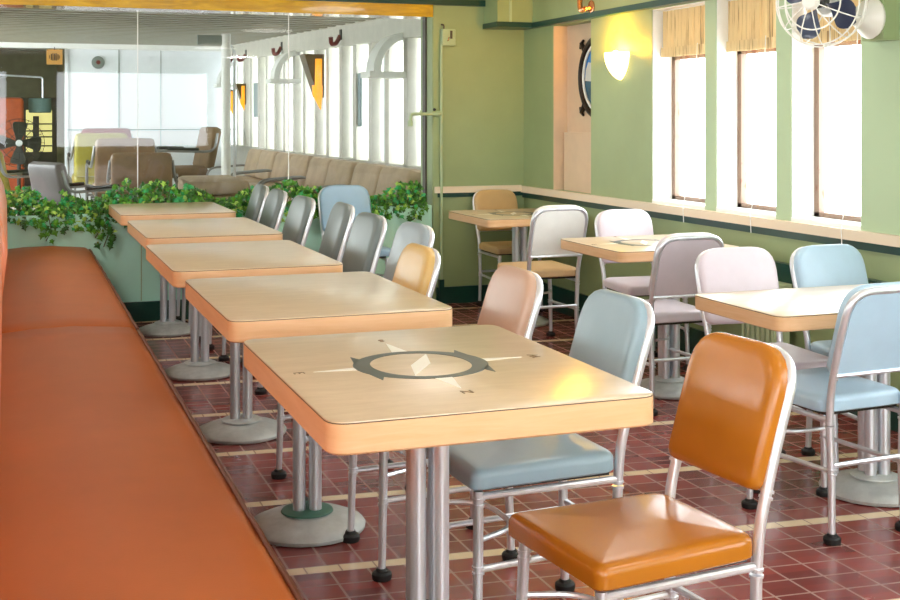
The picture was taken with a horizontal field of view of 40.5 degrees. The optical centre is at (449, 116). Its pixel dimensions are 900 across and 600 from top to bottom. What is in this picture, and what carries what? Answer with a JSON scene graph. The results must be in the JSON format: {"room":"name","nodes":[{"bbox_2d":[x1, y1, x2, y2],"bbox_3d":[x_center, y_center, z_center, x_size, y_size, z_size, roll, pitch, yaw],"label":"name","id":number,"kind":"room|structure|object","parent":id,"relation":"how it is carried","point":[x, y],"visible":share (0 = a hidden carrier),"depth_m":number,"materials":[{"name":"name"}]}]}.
{"room":"restaurant dining room","nodes":[
{"label":"restaurant dining room","id":0,"kind":"room"},
{"bbox_2d":[0,49,64,185],"bbox_3d":[-7.298,-0.120,18.734,4.100,2.580,4.000,0,0,-20],"label":"wall","id":1,"kind":"structure","parent":0,"point":[12,62],"depth_m":20.76,"materials":[{"name":"paint"}]},
{"bbox_2d":[26,110,51,151],"bbox_3d":[-7.008,0.237,20.803,0.420,0.714,0.030,0,0,-20],"label":"window","id":2,"kind":"structure","parent":1,"relation":"in","point":[43,117],"depth_m":20.81,"materials":[{"name":"yellow"}]},
{"bbox_2d":[47,47,61,64],"bbox_3d":[-5.523,-0.855,17.037,0.210,0.244,0.022,0,0,-20],"label":"sign","id":3,"kind":"object","parent":1,"relation":"attached to","point":[54,56],"visible":1,"depth_m":17.03,"materials":[{"name":"orange"}]},
{"bbox_2d":[65,49,236,199],"bbox_3d":[-4.109,-0.070,17.692,2.820,2.480,0.140,0,0,-20],"label":"wall","id":4,"kind":"structure","parent":0,"point":[176,90],"depth_m":17.58,"materials":[{"name":"paint"}]},
{"bbox_2d":[0,42,220,51],"bbox_3d":[-5.814,-1.000,16.997,5.700,0.080,0.120,0,0,-20],"label":"trim","id":5,"kind":"structure","parent":4,"relation":"attached to","point":[2,44],"depth_m":17.30,"materials":[{"name":"white paint"}]},
{"bbox_2d":[68,50,232,129],"bbox_3d":[-4.265,0.080,17.595,2.380,2.180,0.015,0,0,-20],"label":"trim","id":6,"kind":"structure","parent":4,"relation":"attached to","point":[118,50],"depth_m":17.42,"materials":[{"name":"grey"}]},
{"bbox_2d":[0,7,381,50],"bbox_3d":[-4.990,-1.033,15.317,6.100,0.454,15.800,0,0,-20],"label":"ceiling","id":7,"kind":"structure","parent":0,"point":[28,25],"depth_m":12.08,"materials":[{"name":"paint"}]},
{"bbox_2d":[0,74,50,112],"bbox_3d":[-6.457,-0.644,18.508,0.779,1.160,0.330,0,0,-20],"label":"pendant lamp","id":8,"kind":"object","parent":7,"relation":"hanging from","point":[36,105],"visible":1,"depth_m":18.45,"materials":[{"name":"teal"}]},
{"bbox_2d":[231,18,420,178],"bbox_3d":[-1.473,0.055,13.404,0.240,2.230,9.800,0,0,-20],"label":"wall","id":9,"kind":"structure","parent":0,"point":[373,31],"depth_m":12.28,"materials":[{"name":"paint"}]},
{"bbox_2d":[236,84,245,109],"bbox_3d":[-2.884,-0.275,16.788,0.136,0.368,0.196,0,0,-20],"label":"lamp","id":10,"kind":"object","parent":9,"relation":"attached to","point":[240,88],"visible":0.99,"depth_m":16.73,"materials":[{"name":"brown"}]},
{"bbox_2d":[266,50,300,83],"bbox_3d":[-1.894,-0.571,13.858,0.340,0.380,0.280,0,0,-20],"label":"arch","id":11,"kind":"object","parent":9,"relation":"attached to","point":[275,71],"visible":0.95,"depth_m":13.75,"materials":[{"name":"white paint"}]},
{"bbox_2d":[299,54,323,109],"bbox_3d":[-1.428,-0.364,12.677,0.212,0.575,0.306,0,0,-20],"label":"lamp","id":12,"kind":"object","parent":9,"relation":"attached to","point":[313,64],"visible":1,"depth_m":12.60,"materials":[{"name":"brown"}]},
{"bbox_2d":[236,38,420,165],"bbox_3d":[-1.583,-0.217,13.705,0.200,1.254,8.800,0,0,-20],"label":"window","id":13,"kind":"structure","parent":9,"relation":"attached to","point":[384,134],"depth_m":12.01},
{"bbox_2d":[352,73,361,125],"bbox_3d":[-0.879,-0.161,11.545,0.015,0.500,0.280,0,0,-20],"label":"panel","id":14,"kind":"object","parent":9,"relation":"attached to","point":[359,78],"visible":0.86,"depth_m":11.44,"materials":[{"name":"teal"}]},
{"bbox_2d":[360,32,405,78],"bbox_3d":[-0.542,-0.514,10.144,0.340,0.380,0.280,0,0,-20],"label":"hood","id":15,"kind":"object","parent":9,"relation":"attached to","point":[374,62],"visible":0.98,"depth_m":10.03,"materials":[{"name":"white paint"}]},
{"bbox_2d":[421,5,523,299],"bbox_3d":[0.238,0.190,8.680,0.855,2.200,0.250,0,0,-20],"label":"wall","id":16,"kind":"structure","parent":0,"point":[483,73],"depth_m":8.53,"materials":[{"name":"green paint"}]},
{"bbox_2d":[433,5,438,289],"bbox_3d":[-0.097,0.210,8.422,0.041,1.960,0.006,0,0,-20],"label":"trim","id":17,"kind":"structure","parent":16,"relation":"attached to","point":[435,7],"depth_m":8.42,"materials":[{"name":"green paint"}]},
{"bbox_2d":[438,44,443,302],"bbox_3d":[-0.061,0.395,8.419,0.036,1.790,0.032,0,0,-20],"label":"conduit pipe","id":18,"kind":"object","parent":16,"relation":"attached to","point":[441,280],"visible":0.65,"depth_m":8.40,"materials":[{"name":"metal"}]},
{"bbox_2d":[408,108,442,125],"bbox_3d":[-0.168,0.001,8.367,0.255,0.126,0.047,0,0,-20],"label":"pipe","id":19,"kind":"object","parent":18,"relation":"attached to","point":[437,113],"visible":1,"depth_m":8.36,"materials":[{"name":"metal"}]},
{"bbox_2d":[440,24,455,45],"bbox_3d":[-0.009,-0.569,8.420,0.100,0.153,0.070,0,0,-20],"label":"switch box","id":20,"kind":"object","parent":16,"relation":"attached to","point":[447,36],"visible":1,"depth_m":8.41,"materials":[{"name":"green paint"}]},
{"bbox_2d":[436,284,488,303],"bbox_3d":[0.207,1.232,8.526,0.642,0.115,0.018,0,0,-20],"label":"baseboard","id":21,"kind":"structure","parent":16,"relation":"attached to","point":[452,294],"depth_m":8.47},
{"bbox_2d":[434,185,521,192],"bbox_3d":[0.197,0.503,8.517,0.647,0.044,0.028,0,0,-20],"label":"trim","id":22,"kind":"structure","parent":16,"relation":"attached to","point":[446,189],"depth_m":8.49,"materials":[{"name":"beige paint"}]},
{"bbox_2d":[438,191,522,196],"bbox_3d":[0.214,0.540,8.532,0.638,0.030,0.012,0,0,-20],"label":"trim","id":23,"kind":"structure","parent":16,"relation":"attached to","point":[517,193],"depth_m":8.48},
{"bbox_2d":[135,302,899,599],"bbox_3d":[-0.696,1.330,2.673,6.720,0.080,10.900,0,0,-20],"label":"floor","id":24,"kind":"structure","parent":0,"point":[797,562],"depth_m":4.00,"materials":[{"name":"tile"}]},
{"bbox_2d":[0,178,302,599],"bbox_3d":[-0.954,0.820,3.138,0.633,0.940,9.150,0,0,-20],"label":"bench","id":25,"kind":"object","parent":24,"relation":"on","point":[111,488],"visible":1,"depth_m":2.77,"materials":[{"name":"leather"}]},
{"bbox_2d":[2,246,135,332],"bbox_3d":[-1.945,0.887,6.034,0.511,0.205,3.030,0,0,-20],"label":"seat cushion","id":26,"kind":"object","parent":25,"relation":"on","point":[45,286],"depth_m":5.52,"materials":[{"name":"leather"}]},
{"bbox_2d":[0,326,295,599],"bbox_3d":[-0.906,0.887,3.163,0.501,0.206,3.065,0,0,-20],"label":"seat cushion","id":27,"kind":"object","parent":25,"relation":"on","point":[111,488],"depth_m":2.61,"materials":[{"name":"leather"}]},
{"bbox_2d":[109,202,235,336],"bbox_3d":[-1.664,0.915,7.248,0.640,0.750,0.900,0,0,-20],"label":"pedestal table","id":28,"kind":"object","parent":24,"relation":"on","point":[122,213],"visible":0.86,"depth_m":7.20,"materials":[{"name":"brown laminate"}]},
{"bbox_2d":[127,217,282,380],"bbox_3d":[-1.228,0.915,6.015,0.623,0.750,0.975,0,0,-20],"label":"pedestal table","id":29,"kind":"object","parent":24,"relation":"on","point":[200,230],"visible":0.86,"depth_m":5.98,"materials":[{"name":"brown laminate"}]},
{"bbox_2d":[7,204,431,321],"bbox_3d":[-2.003,0.948,7.762,3.945,0.685,0.172,0,0,-20],"label":"planter wall","id":30,"kind":"structure","parent":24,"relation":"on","point":[136,281],"depth_m":7.67,"materials":[{"name":"green paint"}]},
{"bbox_2d":[5,185,73,243],"bbox_3d":[-2.556,0.601,7.545,0.450,0.358,0.254,0,0,-20],"label":"ivy plant","id":31,"kind":"object","parent":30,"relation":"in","point":[52,208],"visible":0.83,"depth_m":7.48,"materials":[{"name":"green plant"}]},
{"bbox_2d":[58,177,131,250],"bbox_3d":[-2.225,0.607,7.661,0.458,0.447,0.262,0,0,-20],"label":"ivy plant","id":32,"kind":"object","parent":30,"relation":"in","point":[80,206],"visible":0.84,"depth_m":7.59,"materials":[{"name":"green plant"}]},
{"bbox_2d":[123,178,192,203],"bbox_3d":[-1.880,0.548,7.794,0.472,0.309,0.254,0,0,-20],"label":"ivy plant","id":33,"kind":"object","parent":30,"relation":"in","point":[144,188],"visible":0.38,"depth_m":7.76,"materials":[{"name":"green plant"}]},
{"bbox_2d":[181,183,253,216],"bbox_3d":[-1.501,0.562,7.929,0.500,0.264,0.260,0,0,-20],"label":"ivy plant","id":34,"kind":"object","parent":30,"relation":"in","point":[198,195],"visible":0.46,"depth_m":7.89,"materials":[{"name":"green plant"}]},
{"bbox_2d":[247,179,316,221],"bbox_3d":[-1.125,0.551,8.064,0.471,0.296,0.261,0,0,-20],"label":"ivy plant","id":35,"kind":"object","parent":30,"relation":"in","point":[300,190],"visible":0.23,"depth_m":8.06,"materials":[{"name":"green plant"}]},
{"bbox_2d":[370,179,428,221],"bbox_3d":[-0.382,0.572,8.332,0.453,0.294,0.259,0,0,-20],"label":"ivy plant","id":36,"kind":"object","parent":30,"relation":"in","point":[401,200],"visible":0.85,"depth_m":8.29,"materials":[{"name":"green plant"}]},
{"bbox_2d":[176,184,268,322],"bbox_3d":[-1.428,0.857,7.630,0.564,0.865,0.399,0,0,-18],"label":"dining chair","id":37,"kind":"object","parent":24,"relation":"on","point":[260,192],"visible":0.3,"depth_m":7.58,"materials":[{"name":"white"}]},
{"bbox_2d":[188,188,287,341],"bbox_3d":[-1.265,0.862,7.256,0.558,0.857,0.396,0,0,-21],"label":"dining chair","id":38,"kind":"object","parent":24,"relation":"on","point":[276,200],"visible":0.27,"depth_m":7.22,"materials":[{"name":"white"}]},
{"bbox_2d":[146,240,342,444],"bbox_3d":[-0.838,0.915,4.822,0.620,0.750,0.945,0,0,-20],"label":"pedestal table","id":39,"kind":"object","parent":24,"relation":"on","point":[177,263],"visible":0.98,"depth_m":4.82,"materials":[{"name":"brown laminate"}]},
{"bbox_2d":[209,195,315,361],"bbox_3d":[-1.039,0.865,6.713,0.554,0.850,0.392,0,0,-24],"label":"dining chair","id":40,"kind":"object","parent":24,"relation":"on","point":[301,211],"visible":0.29,"depth_m":6.69,"materials":[{"name":"white"}]},
{"bbox_2d":[240,202,354,378],"bbox_3d":[-0.783,0.868,6.280,0.550,0.844,0.390,0,0,-19],"label":"dining chair","id":41,"kind":"object","parent":24,"relation":"on","point":[341,217],"visible":0.3,"depth_m":6.24,"materials":[{"name":"white"}]},
{"bbox_2d":[185,271,451,546],"bbox_3d":[-0.434,0.915,3.753,0.639,0.750,0.890,0,0,-20],"label":"pedestal table","id":42,"kind":"object","parent":24,"relation":"on","point":[242,309],"visible":0.91,"depth_m":3.68,"materials":[{"name":"brown laminate"}]},
{"bbox_2d":[255,212,386,409],"bbox_3d":[-0.590,0.871,5.644,0.547,0.838,0.387,0,0,-26],"label":"dining chair","id":43,"kind":"object","parent":24,"relation":"on","point":[367,234],"visible":0.32,"depth_m":5.66,"materials":[{"name":"plastic"}]},
{"bbox_2d":[318,185,390,276],"bbox_3d":[-0.620,0.870,7.843,0.388,0.840,0.548,0,0,-20],"label":"dining chair","id":44,"kind":"object","parent":24,"relation":"on","point":[357,196],"visible":0.27,"depth_m":8.01,"materials":[{"name":"blue metal"}]},
{"bbox_2d":[271,243,440,500],"bbox_3d":[-0.327,0.874,4.298,0.542,0.832,0.384,0,0,-21],"label":"dining chair","id":45,"kind":"object","parent":24,"relation":"on","point":[417,269],"visible":0.3,"depth_m":4.33,"materials":[{"name":"plastic"}]},
{"bbox_2d":[383,222,433,280],"bbox_3d":[-0.363,0.874,5.195,0.542,0.832,0.384,0,0,-26],"label":"dining chair","id":46,"kind":"object","parent":24,"relation":"on","point":[407,233],"visible":0.2,"depth_m":5.29,"materials":[{"name":"grey plastic"}]},
{"bbox_2d":[343,265,542,582],"bbox_3d":[-0.018,0.874,3.643,0.542,0.832,0.384,0,0,-20],"label":"dining chair","id":47,"kind":"object","parent":24,"relation":"on","point":[512,302],"visible":0.39,"depth_m":3.60,"materials":[{"name":"pink plastic"}]},
{"bbox_2d":[244,325,652,599],"bbox_3d":[-0.049,0.915,2.667,0.662,0.751,0.865,0,0,-20],"label":"pedestal table","id":48,"kind":"object","parent":24,"relation":"on","point":[413,391],"visible":1,"depth_m":2.52,"materials":[{"name":"brown laminate"}]},
{"bbox_2d":[449,208,548,326],"bbox_3d":[0.415,0.949,7.691,0.660,0.683,0.730,0,0,-20],"label":"pedestal table","id":49,"kind":"object","parent":24,"relation":"on","point":[519,220],"visible":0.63,"depth_m":7.59,"materials":[{"name":"brown laminate"}]},
{"bbox_2d":[472,189,545,310],"bbox_3d":[0.386,0.897,8.280,0.363,0.786,0.512,0,0,-20],"label":"dining chair","id":50,"kind":"object","parent":24,"relation":"on","point":[494,198],"visible":0.43,"depth_m":8.39,"materials":[{"name":"orange leather"}]},
{"bbox_2d":[426,289,654,599],"bbox_3d":[0.227,0.876,3.133,0.540,0.828,0.382,0,0,-22],"label":"dining chair","id":51,"kind":"object","parent":24,"relation":"on","point":[614,333],"visible":0.64,"depth_m":3.04,"materials":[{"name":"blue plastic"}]},
{"bbox_2d":[497,205,587,339],"bbox_3d":[0.524,0.886,6.906,0.372,0.807,0.526,0,0,-20],"label":"dining chair","id":52,"kind":"object","parent":24,"relation":"on","point":[549,224],"visible":0.73,"depth_m":6.72,"materials":[{"name":"white leather"}]},
{"bbox_2d":[594,209,689,369],"bbox_3d":[1.002,0.895,6.408,0.365,0.790,0.515,0,0,-16],"label":"dining chair","id":53,"kind":"object","parent":24,"relation":"on","point":[613,222],"visible":0.36,"depth_m":6.55,"materials":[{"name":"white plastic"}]},
{"bbox_2d":[561,234,738,399],"bbox_3d":[0.963,0.949,5.893,0.640,0.683,0.703,0,0,-20],"label":"pedestal table","id":54,"kind":"object","parent":24,"relation":"on","point":[637,248],"visible":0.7,"depth_m":5.70,"materials":[{"name":"brown laminate"}]},
{"bbox_2d":[508,332,796,599],"bbox_3d":[0.427,0.883,2.545,0.530,0.814,0.376,0,0,-26],"label":"dining chair","id":55,"kind":"object","parent":24,"relation":"on","point":[735,404],"visible":1,"depth_m":2.51,"materials":[{"name":"leather"}]},
{"bbox_2d":[645,232,723,415],"bbox_3d":[0.957,0.895,5.469,0.365,0.790,0.515,0,0,-20],"label":"dining chair","id":56,"kind":"object","parent":24,"relation":"on","point":[675,256],"visible":0.48,"depth_m":5.27,"materials":[{"name":"purple plastic"}]},
{"bbox_2d":[695,247,838,492],"bbox_3d":[1.150,0.895,4.471,0.365,0.790,0.515,0,0,-14],"label":"dining chair","id":57,"kind":"object","parent":24,"relation":"on","point":[724,269],"visible":0.39,"depth_m":4.63,"materials":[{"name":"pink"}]},
{"bbox_2d":[742,281,791,343],"bbox_3d":[1.481,1.030,5.732,0.095,0.520,0.280,0,0,-20],"label":"radiator","id":58,"kind":"object","parent":24,"relation":"on","point":[750,331],"visible":0.18,"depth_m":5.67,"materials":[{"name":"metal"}]},
{"bbox_2d":[695,284,898,506],"bbox_3d":[1.415,0.954,4.197,1.030,0.672,0.520,0,0,-20],"label":"pedestal table","id":59,"kind":"object","parent":24,"relation":"on","point":[874,484],"visible":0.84,"depth_m":4.13,"materials":[{"name":"brown laminate"}]},
{"bbox_2d":[741,281,899,545],"bbox_3d":[1.226,0.895,3.885,0.365,0.790,0.515,0,0,-24],"label":"dining chair","id":60,"kind":"object","parent":24,"relation":"on","point":[866,336],"visible":0.92,"depth_m":3.71,"materials":[{"name":"blue"}]},
{"bbox_2d":[774,260,898,431],"bbox_3d":[1.982,0.988,4.579,0.040,0.605,3.050,0,0,-20],"label":"radiator cover","id":61,"kind":"object","parent":24,"relation":"on","point":[783,268],"visible":0.02,"depth_m":5.65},
{"bbox_2d":[790,244,898,455],"bbox_3d":[1.554,0.895,4.576,0.365,0.790,0.515,0,0,-20],"label":"dining chair","id":62,"kind":"object","parent":24,"relation":"on","point":[828,264],"visible":0.34,"depth_m":4.73,"materials":[{"name":"blue plastic"}]},
{"bbox_2d":[524,0,899,405],"bbox_3d":[2.378,0.190,3.803,0.170,2.200,10.720,0,0,-20],"label":"wall","id":63,"kind":"structure","parent":0,"point":[609,152],"depth_m":7.10,"materials":[{"name":"green paint"}]},
{"bbox_2d":[484,0,653,23],"bbox_3d":[2.185,-0.780,3.642,0.303,0.260,10.550,0,0,-20],"label":"trim","id":64,"kind":"structure","parent":63,"relation":"attached to","point":[494,10],"depth_m":8.31,"materials":[{"name":"green paint"}]},
{"bbox_2d":[578,38,590,116],"bbox_3d":[0.946,-0.255,7.746,0.048,0.546,0.546,0,0,-20],"label":"picture","id":65,"kind":"object","parent":63,"relation":"attached to","point":[584,70],"visible":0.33,"depth_m":7.92,"materials":[{"name":"brown metal"}]},
{"bbox_2d":[483,0,700,29],"bbox_3d":[2.180,-0.632,3.640,0.313,0.035,10.550,0,0,-20],"label":"trim","id":66,"kind":"structure","parent":63,"relation":"attached to","point":[496,25],"depth_m":7.62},
{"bbox_2d":[604,50,629,79],"bbox_3d":[0.976,-0.310,7.272,0.092,0.180,0.228,0,0,-20],"label":"wall sconce","id":67,"kind":"object","parent":63,"relation":"attached to","point":[617,62],"visible":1,"depth_m":7.21,"materials":[{"name":"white glass"}]},
{"bbox_2d":[543,282,704,356],"bbox_3d":[0.985,1.208,7.355,0.018,0.165,2.750,0,0,-20],"label":"baseboard","id":68,"kind":"structure","parent":63,"relation":"attached to","point":[559,294],"depth_m":7.85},
{"bbox_2d":[652,1,704,209],"bbox_3d":[1.323,-0.061,6.699,0.168,1.100,0.561,0,0,-20],"label":"window","id":69,"kind":"structure","parent":63,"relation":"in","point":[666,70],"depth_m":6.94,"materials":[{"name":"white paint"}]},
{"bbox_2d":[661,4,704,221],"bbox_3d":[1.259,-0.023,6.702,0.125,1.177,0.515,0,0,-20],"label":"window blind","id":70,"kind":"object","parent":69,"relation":"attached to","point":[683,28],"visible":0.88,"depth_m":6.72,"materials":[{"name":"beige fabric"}]},
{"bbox_2d":[661,5,704,57],"bbox_3d":[1.297,-0.469,6.716,0.033,0.262,0.495,0,0,-20],"label":"woven shade","id":71,"kind":"object","parent":69,"relation":"attached to","point":[683,28],"depth_m":6.73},
{"bbox_2d":[521,186,899,247],"bbox_3d":[2.314,0.509,3.689,0.028,0.045,10.550,0,0,-20],"label":"trim","id":72,"kind":"structure","parent":63,"relation":"attached to","point":[805,228],"depth_m":6.09,"materials":[{"name":"beige paint"}]},
{"bbox_2d":[522,193,899,255],"bbox_3d":[2.321,0.550,3.692,0.012,0.036,10.550,0,0,-20],"label":"trim","id":73,"kind":"structure","parent":63,"relation":"attached to","point":[885,249],"depth_m":6.05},
{"bbox_2d":[716,0,775,218],"bbox_3d":[1.544,-0.061,6.091,0.168,1.100,0.525,0,0,-20],"label":"window","id":74,"kind":"structure","parent":63,"relation":"in","point":[731,66],"depth_m":6.32,"materials":[{"name":"white paint"}]},
{"bbox_2d":[726,0,775,230],"bbox_3d":[1.474,-0.023,6.110,0.125,1.177,0.515,0,0,-20],"label":"window blind","id":75,"kind":"object","parent":74,"relation":"attached to","point":[751,23],"visible":0.94,"depth_m":6.11,"materials":[{"name":"beige fabric"}]},
{"bbox_2d":[726,0,775,51],"bbox_3d":[1.513,-0.468,6.124,0.033,0.264,0.495,0,0,-20],"label":"woven shade","id":76,"kind":"object","parent":74,"relation":"attached to","point":[751,23],"depth_m":6.13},
{"bbox_2d":[791,1,860,229],"bbox_3d":[1.759,-0.061,5.501,0.168,1.100,0.499,0,0,-20],"label":"window","id":77,"kind":"structure","parent":63,"relation":"in","point":[808,63],"depth_m":5.72,"materials":[{"name":"white paint"}]},
{"bbox_2d":[803,0,860,243],"bbox_3d":[1.704,-0.023,5.481,0.125,1.177,0.485,0,0,-20],"label":"window blind","id":78,"kind":"object","parent":77,"relation":"attached to","point":[824,33],"visible":0.36,"depth_m":5.48,"materials":[{"name":"beige fabric"}]},
{"bbox_2d":[803,0,860,44],"bbox_3d":[1.742,-0.469,5.495,0.033,0.262,0.465,0,0,-20],"label":"woven shade","id":79,"kind":"object","parent":77,"relation":"attached to","point":[824,33],"depth_m":5.53,"materials":[{"name":"wicker"}]},
{"bbox_2d":[775,0,885,47],"bbox_3d":[1.567,-0.470,4.988,0.386,0.375,0.348,0,0,-20],"label":"wall fan","id":80,"kind":"object","parent":63,"relation":"attached to","point":[868,18],"visible":1,"depth_m":4.97,"materials":[{"name":"white metal"}]},
{"bbox_2d":[862,0,898,41],"bbox_3d":[1.787,-0.614,5.063,0.078,0.593,0.133,0,0,-20],"label":"trim","id":81,"kind":"structure","parent":63,"relation":"attached to","point":[890,32],"depth_m":5.00,"materials":[{"name":"green paint"}]},
{"bbox_3d":[-4.990,1.220,15.317,6.100,0.100,15.800,0,0,-20],"label":"floor","id":82,"kind":"structure","parent":0,"visible":0},
{"bbox_2d":[0,97,23,190],"bbox_3d":[-6.509,0.440,17.781,0.570,1.460,0.770,0,0,-20],"label":"booth seat","id":83,"kind":"object","parent":82,"relation":"on","point":[11,108],"visible":0.35,"depth_m":17.94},
{"bbox_2d":[0,119,44,215],"bbox_3d":[-4.630,0.593,13.107,0.399,1.154,0.399,0,0,21],"label":"pedestal fan","id":84,"kind":"object","parent":82,"relation":"on","point":[18,157],"visible":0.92,"depth_m":13.10,"materials":[{"name":"grey metal"}]},
{"bbox_2d":[0,151,71,201],"bbox_3d":[-4.278,0.742,12.274,0.763,0.844,0.636,0,0,-35],"label":"lounge armchair","id":85,"kind":"object","parent":82,"relation":"on","point":[5,174],"visible":0.19,"depth_m":11.93,"materials":[{"name":"green leather"}]},
{"bbox_2d":[24,116,56,161],"bbox_3d":[-6.877,0.577,20.771,0.711,1.185,0.060,0,0,-20],"label":"railing","id":86,"kind":"object","parent":82,"relation":"on","point":[36,130],"visible":0.36,"depth_m":20.70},
{"bbox_2d":[28,161,132,213],"bbox_3d":[-3.205,0.772,10.534,0.592,0.785,0.709,0,0,42],"label":"lounge armchair","id":87,"kind":"object","parent":82,"relation":"on","point":[47,178],"visible":0.43,"depth_m":10.26,"materials":[{"name":"grey leather"}]},
{"bbox_2d":[67,133,127,184],"bbox_3d":[-4.319,0.678,15.014,0.731,0.970,0.877,0,0,-20],"label":"lounge armchair","id":88,"kind":"object","parent":82,"relation":"on","point":[83,143],"visible":0.44,"depth_m":14.59,"materials":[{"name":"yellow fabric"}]},
{"bbox_2d":[74,128,132,195],"bbox_3d":[-4.728,0.656,16.674,0.763,1.013,0.915,0,0,-20],"label":"lounge armchair","id":89,"kind":"object","parent":82,"relation":"on","point":[127,131],"visible":0.09,"depth_m":16.28,"materials":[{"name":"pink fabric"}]},
{"bbox_2d":[85,138,157,199],"bbox_3d":[-3.487,0.691,12.976,0.712,0.945,0.854,0,0,-20],"label":"lounge armchair","id":90,"kind":"object","parent":82,"relation":"on","point":[103,149],"visible":0.36,"depth_m":12.57,"materials":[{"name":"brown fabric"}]},
{"bbox_2d":[106,152,177,202],"bbox_3d":[-2.843,0.742,11.296,0.636,0.844,0.763,0,0,-12],"label":"lounge armchair","id":91,"kind":"object","parent":82,"relation":"on","point":[160,165],"visible":0.46,"depth_m":10.95,"materials":[{"name":"brown fabric"}]},
{"bbox_2d":[157,127,220,177],"bbox_3d":[-3.605,0.648,16.356,0.931,1.030,0.776,0,0,-28],"label":"lounge armchair","id":92,"kind":"object","parent":82,"relation":"on","point":[206,149],"visible":0.5,"depth_m":16.23,"materials":[{"name":"leather"}]},
{"bbox_2d":[178,175,249,204],"bbox_3d":[-2.248,0.870,11.526,0.560,0.600,1.000,0,0,-20],"label":"ottoman","id":93,"kind":"object","parent":82,"relation":"on","point":[221,186],"visible":0.35,"depth_m":11.12,"materials":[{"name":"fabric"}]},
{"bbox_2d":[178,175,249,194],"bbox_3d":[-2.248,0.640,11.526,0.560,0.140,0.960,0,0,-20],"label":"cushion","id":94,"kind":"object","parent":93,"relation":"on","point":[215,184],"depth_m":11.12,"materials":[{"name":"fabric"}]},
{"bbox_2d":[197,34,235,176],"bbox_3d":[-2.472,0.143,12.934,0.406,2.053,0.100,0,0,-20],"label":"support pole","id":95,"kind":"object","parent":82,"relation":"on","point":[224,40],"visible":0.87,"depth_m":12.93,"materials":[{"name":"white paint"}]},
{"bbox_2d":[206,148,278,182],"bbox_3d":[-2.551,0.787,14.875,0.801,0.766,1.584,0,0,-20],"label":"lounge sofa","id":96,"kind":"object","parent":82,"relation":"on","point":[257,159],"visible":0.31,"depth_m":14.81,"materials":[{"name":"fabric"}]},
{"bbox_2d":[243,148,262,177],"bbox_3d":[-2.423,0.589,15.347,0.238,0.370,0.784,0,0,-20],"label":"cushion","id":97,"kind":"object","parent":96,"relation":"on","point":[253,154],"depth_m":15.25,"materials":[{"name":"fabric"}]},
{"bbox_2d":[255,150,278,179],"bbox_3d":[-2.150,0.589,14.595,0.238,0.370,0.784,0,0,-20],"label":"cushion","id":98,"kind":"object","parent":96,"relation":"on","point":[265,161],"depth_m":14.49,"materials":[{"name":"fabric"}]},
{"bbox_2d":[232,152,314,190],"bbox_3d":[-1.969,0.787,13.277,0.801,0.766,1.584,0,0,-20],"label":"lounge sofa","id":99,"kind":"object","parent":82,"relation":"on","point":[298,163],"visible":0.26,"depth_m":13.36,"materials":[{"name":"fabric"}]},
{"bbox_2d":[270,152,293,183],"bbox_3d":[-1.842,0.589,13.749,0.238,0.370,0.784,0,0,-20],"label":"cushion","id":100,"kind":"object","parent":99,"relation":"on","point":[280,166],"depth_m":13.69,"materials":[{"name":"fabric"}]},
{"bbox_2d":[286,154,314,186],"bbox_3d":[-1.568,0.589,12.998,0.238,0.370,0.784,0,0,-20],"label":"cushion","id":101,"kind":"object","parent":99,"relation":"on","point":[298,163],"depth_m":12.85,"materials":[{"name":"fabric"}]},
{"bbox_2d":[261,157,359,201],"bbox_3d":[-1.388,0.787,11.680,0.801,0.766,1.584,0,0,-20],"label":"lounge sofa","id":102,"kind":"object","parent":82,"relation":"on","point":[322,171],"visible":0.25,"depth_m":11.78,"materials":[{"name":"fabric"}]},
{"bbox_2d":[304,157,334,192],"bbox_3d":[-1.260,0.589,12.152,0.238,0.370,0.784,0,0,-20],"label":"cushion","id":103,"kind":"object","parent":102,"relation":"on","point":[318,167],"depth_m":12.07,"materials":[{"name":"fabric"}]},
{"bbox_2d":[324,159,359,184],"bbox_3d":[-0.987,0.589,11.400,0.238,0.370,0.784,0,0,-20],"label":"cushion","id":104,"kind":"object","parent":102,"relation":"on","point":[338,171],"depth_m":11.30,"materials":[{"name":"fabric"}]},
{"bbox_2d":[312,162,420,205],"bbox_3d":[-0.806,0.787,10.082,0.801,0.766,1.584,0,0,-20],"label":"lounge sofa","id":105,"kind":"object","parent":82,"relation":"on","point":[375,178],"visible":0.16,"depth_m":10.07,"materials":[{"name":"fabric"}]},
{"bbox_2d":[350,162,385,195],"bbox_3d":[-0.679,0.589,10.554,0.238,0.370,0.784,0,0,-20],"label":"cushion","id":106,"kind":"object","parent":105,"relation":"on","point":[366,175],"depth_m":10.43,"materials":[{"name":"fabric"}]},
{"bbox_2d":[375,166,420,205],"bbox_3d":[-0.405,0.589,9.803,0.238,0.370,0.784,0,0,-20],"label":"cushion","id":107,"kind":"object","parent":105,"relation":"on","point":[387,177],"depth_m":9.76,"materials":[{"name":"fabric"}]},
{"bbox_3d":[-2.057,0.960,7.940,3.965,0.660,0.070,0,0,-20],"label":"wall partition","id":108,"kind":"structure","parent":0,"visible":0},
{"bbox_2d":[137,10,426,201],"bbox_3d":[-2.034,-0.033,7.880,3.962,1.325,0.060,0,0,-20],"label":"window","id":109,"kind":"structure","parent":108,"relation":"in","point":[424,21],"depth_m":8.53,"materials":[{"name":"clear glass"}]},
{"bbox_3d":[-4.782,0.190,6.853,1.900,2.200,0.250,0,0,-20],"label":"wall","id":110,"kind":"structure","parent":0,"visible":0},
{"bbox_2d":[0,0,432,18],"bbox_3d":[-2.014,-0.730,7.818,3.963,0.084,0.210,0,0,-20],"label":"trim","id":111,"kind":"structure","parent":110,"relation":"attached to","point":[258,7],"depth_m":7.99,"materials":[{"name":"wood"}]},
{"bbox_2d":[303,0,484,6],"bbox_3d":[-1.793,-0.793,7.793,4.360,0.043,0.028,0,0,-20],"label":"trim","id":112,"kind":"structure","parent":110,"relation":"attached to","point":[477,3],"depth_m":8.38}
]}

